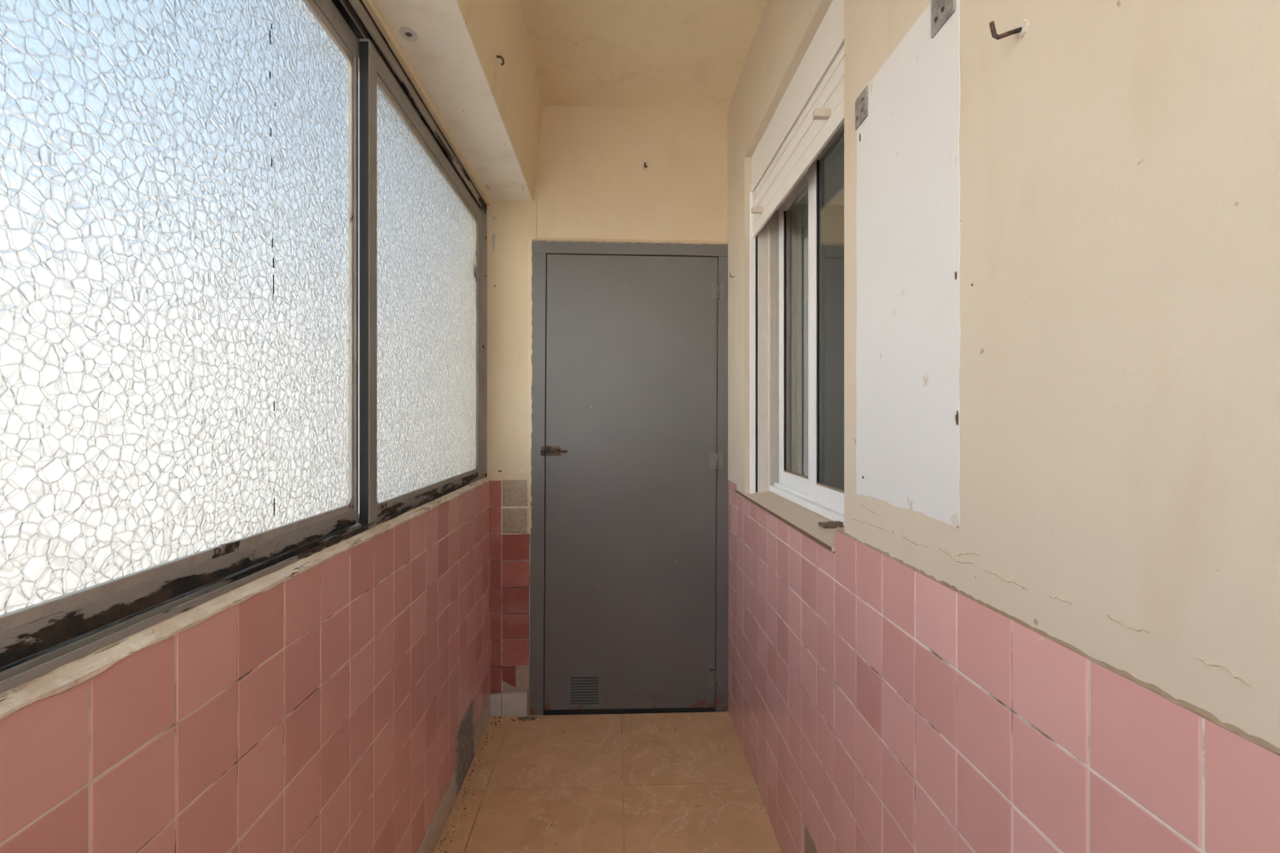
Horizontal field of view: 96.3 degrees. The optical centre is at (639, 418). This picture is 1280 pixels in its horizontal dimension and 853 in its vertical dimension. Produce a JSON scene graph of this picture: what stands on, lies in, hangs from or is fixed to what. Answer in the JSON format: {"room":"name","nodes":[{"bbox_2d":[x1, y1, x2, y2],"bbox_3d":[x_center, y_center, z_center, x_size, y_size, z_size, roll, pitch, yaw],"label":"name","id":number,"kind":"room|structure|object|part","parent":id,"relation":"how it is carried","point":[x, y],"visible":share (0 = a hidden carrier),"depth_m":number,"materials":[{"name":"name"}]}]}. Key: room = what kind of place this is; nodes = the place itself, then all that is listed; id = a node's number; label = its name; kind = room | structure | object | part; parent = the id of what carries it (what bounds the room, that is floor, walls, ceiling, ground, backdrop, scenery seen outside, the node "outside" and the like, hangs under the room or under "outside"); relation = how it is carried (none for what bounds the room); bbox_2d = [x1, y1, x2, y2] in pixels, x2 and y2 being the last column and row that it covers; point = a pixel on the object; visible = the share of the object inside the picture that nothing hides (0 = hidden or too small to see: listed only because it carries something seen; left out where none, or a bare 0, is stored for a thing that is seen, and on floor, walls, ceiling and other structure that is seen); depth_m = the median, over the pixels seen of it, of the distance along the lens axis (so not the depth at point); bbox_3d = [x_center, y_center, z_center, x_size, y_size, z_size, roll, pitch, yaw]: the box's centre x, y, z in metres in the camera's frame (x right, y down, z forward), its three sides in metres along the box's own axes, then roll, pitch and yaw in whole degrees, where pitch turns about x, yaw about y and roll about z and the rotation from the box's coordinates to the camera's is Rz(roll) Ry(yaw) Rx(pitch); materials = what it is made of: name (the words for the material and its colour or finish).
{"room":"enclosed balcony","nodes":[
{"label":"enclosed balcony","id":0,"kind":"room"},
{"bbox_2d":[0,0,490,852],"bbox_3d":[-0.666,-0.065,0.621,0.160,2.802,4.097,0,0,-2],"label":"wall","id":1,"kind":"structure","parent":0,"point":[317,703],"depth_m":0.98,"materials":[{"name":"tile"}]},
{"bbox_2d":[0,0,487,693],"bbox_3d":[-0.651,-0.344,0.646,0.092,1.236,3.845,0,0,-2],"label":"window","id":2,"kind":"structure","parent":1,"relation":"in","point":[179,178],"depth_m":0.88,"materials":[{"name":"glass"}]},
{"bbox_3d":[-0.666,-0.322,0.809,0.004,1.073,1.099,0,0,-2],"label":"glass pane","id":3,"kind":"part","parent":2,"relation":"part of","materials":[{"name":"white glass"}]},
{"bbox_3d":[-0.683,-0.322,1.954,0.024,1.172,1.171,0,0,-2],"label":"sash","id":4,"kind":"part","parent":2,"relation":"part of","materials":[{"name":"grey metal"}]},
{"bbox_3d":[-0.684,-0.315,1.931,0.004,1.083,1.032,0,0,-2],"label":"glass pane","id":5,"kind":"part","parent":2,"relation":"part of","materials":[{"name":"white glass"}]},
{"bbox_2d":[417,694,490,852],"bbox_3d":[-0.593,1.284,0.623,0.012,0.103,3.894,0,0,-2],"label":"baseboard","id":6,"kind":"structure","parent":1,"relation":"attached to","point":[429,842],"depth_m":1.90,"materials":[{"name":"tile"}]},
{"bbox_2d":[455,700,473,794],"bbox_3d":[-0.650,1.214,2.130,0.010,0.220,0.226,0,0,-2],"label":"air vent","id":7,"kind":"object","parent":1,"relation":"in","point":[464,734],"visible":1,"depth_m":2.12,"materials":[{"name":"grey metal"}]},
{"bbox_2d":[486,105,727,704],"bbox_3d":[-0.115,-0.065,2.647,1.430,2.802,0.135,0,0,-2],"label":"wall","id":8,"kind":"structure","parent":0,"point":[592,184],"depth_m":2.58,"materials":[{"name":"paint"}]},
{"bbox_2d":[490,692,529,716],"bbox_3d":[-0.585,1.284,2.571,0.172,0.104,0.010,0,0,-2],"label":"baseboard","id":9,"kind":"structure","parent":8,"relation":"attached to","point":[502,704],"depth_m":2.57,"materials":[{"name":"tile"}]},
{"bbox_2d":[529,240,728,715],"bbox_3d":[-0.036,0.270,2.593,0.908,2.133,0.050,0,0,-2],"label":"door","id":10,"kind":"structure","parent":8,"relation":"in","point":[629,559],"depth_m":2.59,"materials":[{"name":"grey paint"}]},
{"bbox_3d":[-0.386,0.148,2.562,0.119,0.014,0.018,0,0,-2],"label":"bolt rod","id":11,"kind":"part","parent":10,"relation":"part of","materials":[{"name":"metal"}]},
{"bbox_2d":[566,673,602,709],"bbox_3d":[-0.250,1.226,2.577,0.158,0.158,0.008,0,0,-2],"label":"vent grille","id":12,"kind":"object","parent":10,"relation":"attached to","point":[584,690],"depth_m":2.58,"materials":[{"name":"grey metal"}]},
{"bbox_2d":[642,162,647,168],"bbox_3d":[0.022,-1.146,2.590,0.024,0.037,0.029,0,0,-2],"label":"wall hook","id":13,"kind":"object","parent":8,"relation":"attached to","point":[645,164],"visible":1,"depth_m":2.60,"materials":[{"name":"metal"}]},
{"bbox_2d":[433,712,782,852],"bbox_3d":[-0.067,1.396,0.646,1.520,0.120,4.137,0,0,-2],"label":"floor","id":14,"kind":"structure","parent":0,"point":[702,762],"depth_m":2.05,"materials":[{"name":"tile"}]},
{"bbox_2d":[437,716,699,852],"bbox_3d":[-0.123,1.334,2.038,1.032,0.006,1.088,0,0,-2],"label":"debris","id":15,"kind":"object","parent":14,"relation":"on","point":[527,718],"visible":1,"depth_m":2.31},
{"bbox_2d":[520,0,767,111],"bbox_3d":[-0.027,-1.472,0.648,1.500,0.148,4.097,0,0,-2],"label":"ceiling","id":16,"kind":"structure","parent":0,"point":[668,54],"depth_m":2.20,"materials":[{"name":"paint"}]},
{"bbox_2d":[373,0,543,201],"bbox_3d":[-0.535,-1.192,0.627,0.382,0.487,3.937,0,0,-2],"label":"beam","id":17,"kind":"structure","parent":16,"relation":"attached to","point":[492,112],"depth_m":1.79,"materials":[{"name":"paint"}]},
{"bbox_2d":[398,26,418,41],"bbox_3d":[-0.588,-0.975,1.454,0.042,0.004,0.060,0,0,-2],"label":"anchor","id":18,"kind":"object","parent":17,"relation":"attached to","point":[408,33],"visible":1,"depth_m":1.45,"materials":[{"name":"grey metal"}]},
{"bbox_2d":[496,55,504,65],"bbox_3d":[-0.423,-1.079,1.726,0.029,0.032,0.009,0,0,-2],"label":"wall hook","id":19,"kind":"object","parent":17,"relation":"attached to","point":[497,56],"visible":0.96,"depth_m":1.72,"materials":[{"name":"metal"}]},
{"bbox_2d":[727,0,1279,852],"bbox_3d":[0.585,-0.065,0.673,0.215,2.802,4.097,0,0,-2],"label":"wall","id":20,"kind":"structure","parent":0,"point":[1043,616],"depth_m":0.71,"materials":[{"name":"beige paint"}]},
{"bbox_2d":[735,0,843,552],"bbox_3d":[0.526,-0.364,1.830,0.197,1.351,1.180,0,0,-2],"label":"window","id":21,"kind":"structure","parent":20,"relation":"in","point":[797,257],"depth_m":1.94,"materials":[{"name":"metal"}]},
{"bbox_3d":[0.524,0.292,1.882,0.196,0.040,1.078,0,0,-2],"label":"sill","id":22,"kind":"part","parent":21,"relation":"part of","materials":[{"name":"stone"}]},
{"bbox_3d":[0.564,-0.297,2.026,0.020,1.114,0.451,0,0,-2],"label":"sash","id":23,"kind":"part","parent":21,"relation":"part of","materials":[{"name":"white metal"}]},
{"bbox_3d":[0.565,-0.295,2.023,0.004,1.005,0.354,0,0,-2],"label":"glass pane","id":24,"kind":"part","parent":21,"relation":"part of","materials":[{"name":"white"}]},
{"bbox_2d":[750,45,843,238],"bbox_3d":[0.450,-0.801,1.773,0.049,0.176,0.976,0,0,-2],"label":"roller shutter","id":25,"kind":"object","parent":21,"relation":"attached to","point":[823,115],"visible":0.76,"depth_m":1.64,"materials":[{"name":"plastic"}]},
{"bbox_3d":[0.545,-0.967,1.777,0.164,0.144,0.998,0,0,-2],"label":"shutter box lid","id":26,"kind":"part","parent":21,"relation":"part of","materials":[{"name":"plastic"}]},
{"bbox_3d":[0.561,-0.300,1.758,0.068,1.168,1.032,0,0,-2],"label":"frame","id":27,"kind":"part","parent":21,"relation":"part of","materials":[{"name":"white metal"}]},
{"bbox_3d":[0.559,-0.297,1.559,0.020,1.114,0.544,0,0,-2],"label":"sash","id":28,"kind":"part","parent":21,"relation":"part of","materials":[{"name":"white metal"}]},
{"bbox_3d":[0.560,-0.295,1.551,0.004,1.005,0.437,0,0,-2],"label":"glass pane","id":29,"kind":"part","parent":21,"relation":"part of","materials":[{"name":"black"}]},
{"bbox_2d":[818,521,843,529],"bbox_3d":[0.511,0.283,1.539,0.046,0.018,0.057,0,0,-2],"label":"sill catch","id":30,"kind":"structure","parent":20,"relation":"attached to","point":[832,525],"depth_m":1.52,"materials":[{"name":"brown metal"}]},
{"bbox_3d":[0.503,0.288,1.545,0.030,0.010,0.045,0,0,-2],"label":"plate","id":31,"kind":"part","parent":30,"relation":"part of","materials":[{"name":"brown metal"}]},
{"bbox_2d":[855,86,867,129],"bbox_3d":[0.456,-0.639,1.181,0.004,0.061,0.056,0,0,-2],"label":"hinge plate","id":32,"kind":"object","parent":20,"relation":"attached to","point":[861,103],"visible":1,"depth_m":1.18,"materials":[{"name":"metal"}]},
{"bbox_2d":[930,0,954,38],"bbox_3d":[0.468,-0.640,0.887,0.004,0.063,0.062,0,0,-2],"label":"hinge plate","id":33,"kind":"object","parent":20,"relation":"attached to","point":[941,10],"visible":1,"depth_m":0.89,"materials":[{"name":"metal"}]},
{"bbox_2d":[989,18,1029,40],"bbox_3d":[0.462,-0.487,0.714,0.045,0.023,0.020,0,0,-2],"label":"wall hook","id":34,"kind":"object","parent":20,"relation":"attached to","point":[1022,26],"visible":1,"depth_m":0.71,"materials":[{"name":"metal"}]}
]}

